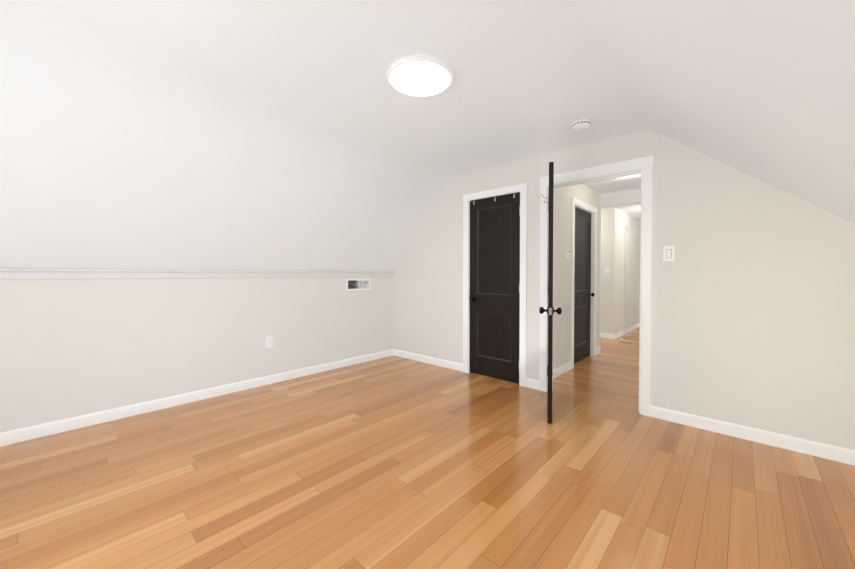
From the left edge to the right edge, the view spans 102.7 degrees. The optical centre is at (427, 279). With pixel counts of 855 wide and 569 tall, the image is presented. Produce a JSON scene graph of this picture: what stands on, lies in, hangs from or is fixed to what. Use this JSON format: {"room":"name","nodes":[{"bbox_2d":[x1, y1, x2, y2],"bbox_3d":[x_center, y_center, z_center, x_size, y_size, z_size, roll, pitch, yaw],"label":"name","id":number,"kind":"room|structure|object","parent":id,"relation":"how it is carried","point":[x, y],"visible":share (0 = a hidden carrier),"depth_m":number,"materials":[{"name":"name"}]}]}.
{"room":"empty attic bedroom","nodes":[
{"label":"empty attic bedroom","id":0,"kind":"room"},
{"bbox_2d":[0,277,393,432],"bbox_3d":[-2.030,0.491,3.444,0.120,1.276,4.640,1,1,43],"label":"wall","id":1,"kind":"structure","parent":0,"point":[73,348],"depth_m":3.01,"materials":[{"name":"paint"}]},
{"bbox_2d":[0,349,391,446],"bbox_3d":[-1.972,1.083,3.420,0.016,0.092,4.373,1,1,43],"label":"baseboard","id":2,"kind":"structure","parent":1,"relation":"attached to","point":[41,430],"depth_m":3.01,"materials":[{"name":"white wood"}]},
{"bbox_2d":[0,269,394,279],"bbox_3d":[-1.974,-0.057,3.383,0.034,0.079,4.400,1,1,43],"label":"trim","id":3,"kind":"structure","parent":1,"relation":"attached to","point":[38,274],"depth_m":2.98,"materials":[{"name":"white paint"}]},
{"bbox_2d":[266,336,272,347],"bbox_3d":[-1.712,0.670,3.698,0.008,0.116,0.072,1,1,43],"label":"outlet","id":4,"kind":"object","parent":1,"relation":"attached to","point":[269,341],"visible":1,"depth_m":3.70,"materials":[{"name":"white plastic"}]},
{"bbox_2d":[346,279,369,290],"bbox_3d":[-0.915,0.059,4.554,0.012,0.153,0.386,1,1,43],"label":"air vent","id":5,"kind":"object","parent":1,"relation":"in","point":[357,284],"visible":1,"depth_m":4.54,"materials":[{"name":"white plastic"}]},
{"bbox_2d":[0,327,854,568],"bbox_3d":[1.603,1.171,3.917,4.840,0.100,10.240,1,1,43],"label":"floor","id":6,"kind":"structure","parent":0,"point":[393,462],"depth_m":1.93,"materials":[{"name":"brown wood"}]},
{"bbox_2d":[0,0,854,271],"bbox_3d":[-0.297,-0.702,1.828,4.734,1.264,4.640,1,1,43],"label":"ceiling","id":7,"kind":"structure","parent":0,"point":[278,135],"depth_m":2.08,"materials":[{"name":"paint"}]},
{"bbox_2d":[387,55,453,96],"bbox_3d":[-0.043,-1.221,2.075,0.400,0.036,0.400,1,1,43],"label":"ceiling light","id":8,"kind":"object","parent":7,"relation":"in","point":[420,75],"visible":1,"depth_m":2.02,"materials":[{"name":"white glass"}]},
{"bbox_2d":[572,119,590,130],"bbox_3d":[1.225,-1.229,2.728,0.140,0.041,0.140,1,1,43],"label":"smoke detector","id":9,"kind":"object","parent":7,"relation":"attached to","point":[578,125],"visible":1,"depth_m":2.69,"materials":[{"name":"white plastic"}]},
{"bbox_2d":[553,184,600,369],"bbox_3d":[1.856,-0.108,4.437,0.120,2.440,2.100,1,1,43],"label":"wall","id":10,"kind":"structure","parent":0,"point":[563,196],"depth_m":4.14,"materials":[{"name":"paint"}]},
{"bbox_2d":[553,361,570,378],"bbox_3d":[1.499,1.074,3.970,0.014,0.092,0.900,1,1,43],"label":"baseboard","id":11,"kind":"structure","parent":10,"relation":"attached to","point":[562,369],"depth_m":4.06,"materials":[{"name":"white wood"}]},
{"bbox_2d":[566,249,570,258],"bbox_3d":[1.727,-0.319,4.185,0.025,0.125,0.085,1,1,43],"label":"thermostat","id":12,"kind":"object","parent":10,"relation":"attached to","point":[568,252],"visible":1,"depth_m":4.17,"materials":[{"name":"white plastic"}]},
{"bbox_2d":[571,197,596,368],"bbox_3d":[2.087,0.036,4.675,0.140,2.145,0.972,1,1,43],"label":"door frame","id":13,"kind":"structure","parent":10,"relation":"attached to","point":[577,202],"depth_m":4.92,"materials":[{"name":"white wood"}]},
{"bbox_2d":[574,207,594,363],"bbox_3d":[2.086,0.072,4.678,0.171,2.054,0.795,1,1,43],"label":"hall door","id":14,"kind":"structure","parent":10,"relation":"in","point":[582,295],"depth_m":4.72,"materials":[{"name":"black wood"}]},
{"bbox_2d":[600,209,606,333],"bbox_3d":[2.842,-0.147,6.777,1.320,2.440,0.120,1,1,43],"label":"wall","id":15,"kind":"structure","parent":0,"point":[603,253],"depth_m":6.32,"materials":[{"name":"paint"}]},
{"bbox_2d":[600,333,612,339],"bbox_3d":[2.841,1.028,6.708,1.440,0.092,0.015,1,1,43],"label":"baseboard","id":16,"kind":"structure","parent":15,"relation":"attached to","point":[605,336],"depth_m":6.29,"materials":[{"name":"white wood"}]},
{"bbox_2d":[584,174,640,220],"bbox_3d":[2.924,-1.351,5.812,2.960,0.100,5.600,1,1,43],"label":"ceiling","id":17,"kind":"structure","parent":0,"point":[618,184],"depth_m":4.69,"materials":[{"name":"paint"}]},
{"bbox_2d":[600,188,640,208],"bbox_3d":[2.490,-1.223,5.343,2.720,0.240,0.160,1,1,43],"label":"header beam","id":18,"kind":"structure","parent":17,"relation":"attached to","point":[622,198],"depth_m":4.96,"materials":[{"name":"paint"}]},
{"bbox_2d":[606,208,639,334],"bbox_3d":[4.050,-0.151,7.011,0.120,2.440,2.100,1,1,43],"label":"wall","id":19,"kind":"structure","parent":0,"point":[614,222],"depth_m":6.38,"materials":[{"name":"paint"}]},
{"bbox_2d":[613,323,639,339],"bbox_3d":[4.095,1.023,6.981,0.015,0.092,2.115,1,1,43],"label":"baseboard","id":20,"kind":"structure","parent":19,"relation":"attached to","point":[621,333],"depth_m":6.68,"materials":[{"name":"white wood"}]},
{"bbox_2d":[624,226,636,334],"bbox_3d":[4.208,0.001,7.084,0.017,2.133,0.983,1,1,43],"label":"door","id":21,"kind":"structure","parent":19,"relation":"attached to","point":[629,283],"depth_m":6.93,"materials":[{"name":"white wood"}]},
{"bbox_2d":[394,132,854,449],"bbox_3d":[1.237,-0.087,3.498,4.840,2.430,0.120,1,1,43],"label":"wall","id":22,"kind":"structure","parent":0,"point":[753,306],"depth_m":2.56,"materials":[{"name":"paint"}]},
{"bbox_2d":[392,349,462,371],"bbox_3d":[-0.020,1.064,4.586,1.246,0.092,0.016,1,1,43],"label":"baseboard","id":23,"kind":"structure","parent":22,"relation":"attached to","point":[426,359],"depth_m":4.54,"materials":[{"name":"white wood"}]},
{"bbox_2d":[469,192,519,383],"bbox_3d":[0.760,0.085,3.886,0.664,2.054,0.171,1,1,43],"label":"closet door","id":24,"kind":"structure","parent":22,"relation":"in","point":[494,298],"depth_m":3.86,"materials":[{"name":"black wood"}]},
{"bbox_2d":[463,183,527,386],"bbox_3d":[0.784,0.078,3.918,0.703,2.085,0.120,1,1,43],"label":"door frame","id":25,"kind":"structure","parent":22,"relation":"attached to","point":[469,267],"depth_m":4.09,"materials":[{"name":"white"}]},
{"bbox_2d":[539,162,561,423],"bbox_3d":[1.099,0.099,3.058,0.171,2.053,0.804,0,1,20],"label":"bedroom door","id":26,"kind":"structure","parent":22,"relation":"in","point":[550,310],"depth_m":2.68,"materials":[{"name":"black wood"}]},
{"bbox_2d":[540,155,653,416],"bbox_3d":[1.549,0.050,3.211,0.972,2.165,0.157,1,1,43],"label":"door frame","id":27,"kind":"structure","parent":22,"relation":"attached to","point":[645,165],"depth_m":2.92,"materials":[{"name":"white wood"}]},
{"bbox_2d":[663,246,674,260],"bbox_3d":[1.944,-0.212,2.756,0.075,0.120,0.010,1,1,43],"label":"light switch","id":28,"kind":"object","parent":22,"relation":"attached to","point":[668,253],"visible":1,"depth_m":2.75,"materials":[{"name":"white plastic"}]},
{"bbox_2d":[650,405,854,465],"bbox_3d":[2.356,1.100,2.398,1.352,0.092,0.016,1,1,43],"label":"baseboard","id":29,"kind":"structure","parent":22,"relation":"attached to","point":[825,451],"depth_m":2.41,"materials":[{"name":"white wood"}]},
{"bbox_2d":[639,221,640,322],"bbox_3d":[4.835,-0.164,7.797,2.810,2.440,0.120,1,1,43],"label":"wall","id":30,"kind":"structure","parent":0,"point":[639,298],"depth_m":7.75,"materials":[{"name":"paint"}]}
]}

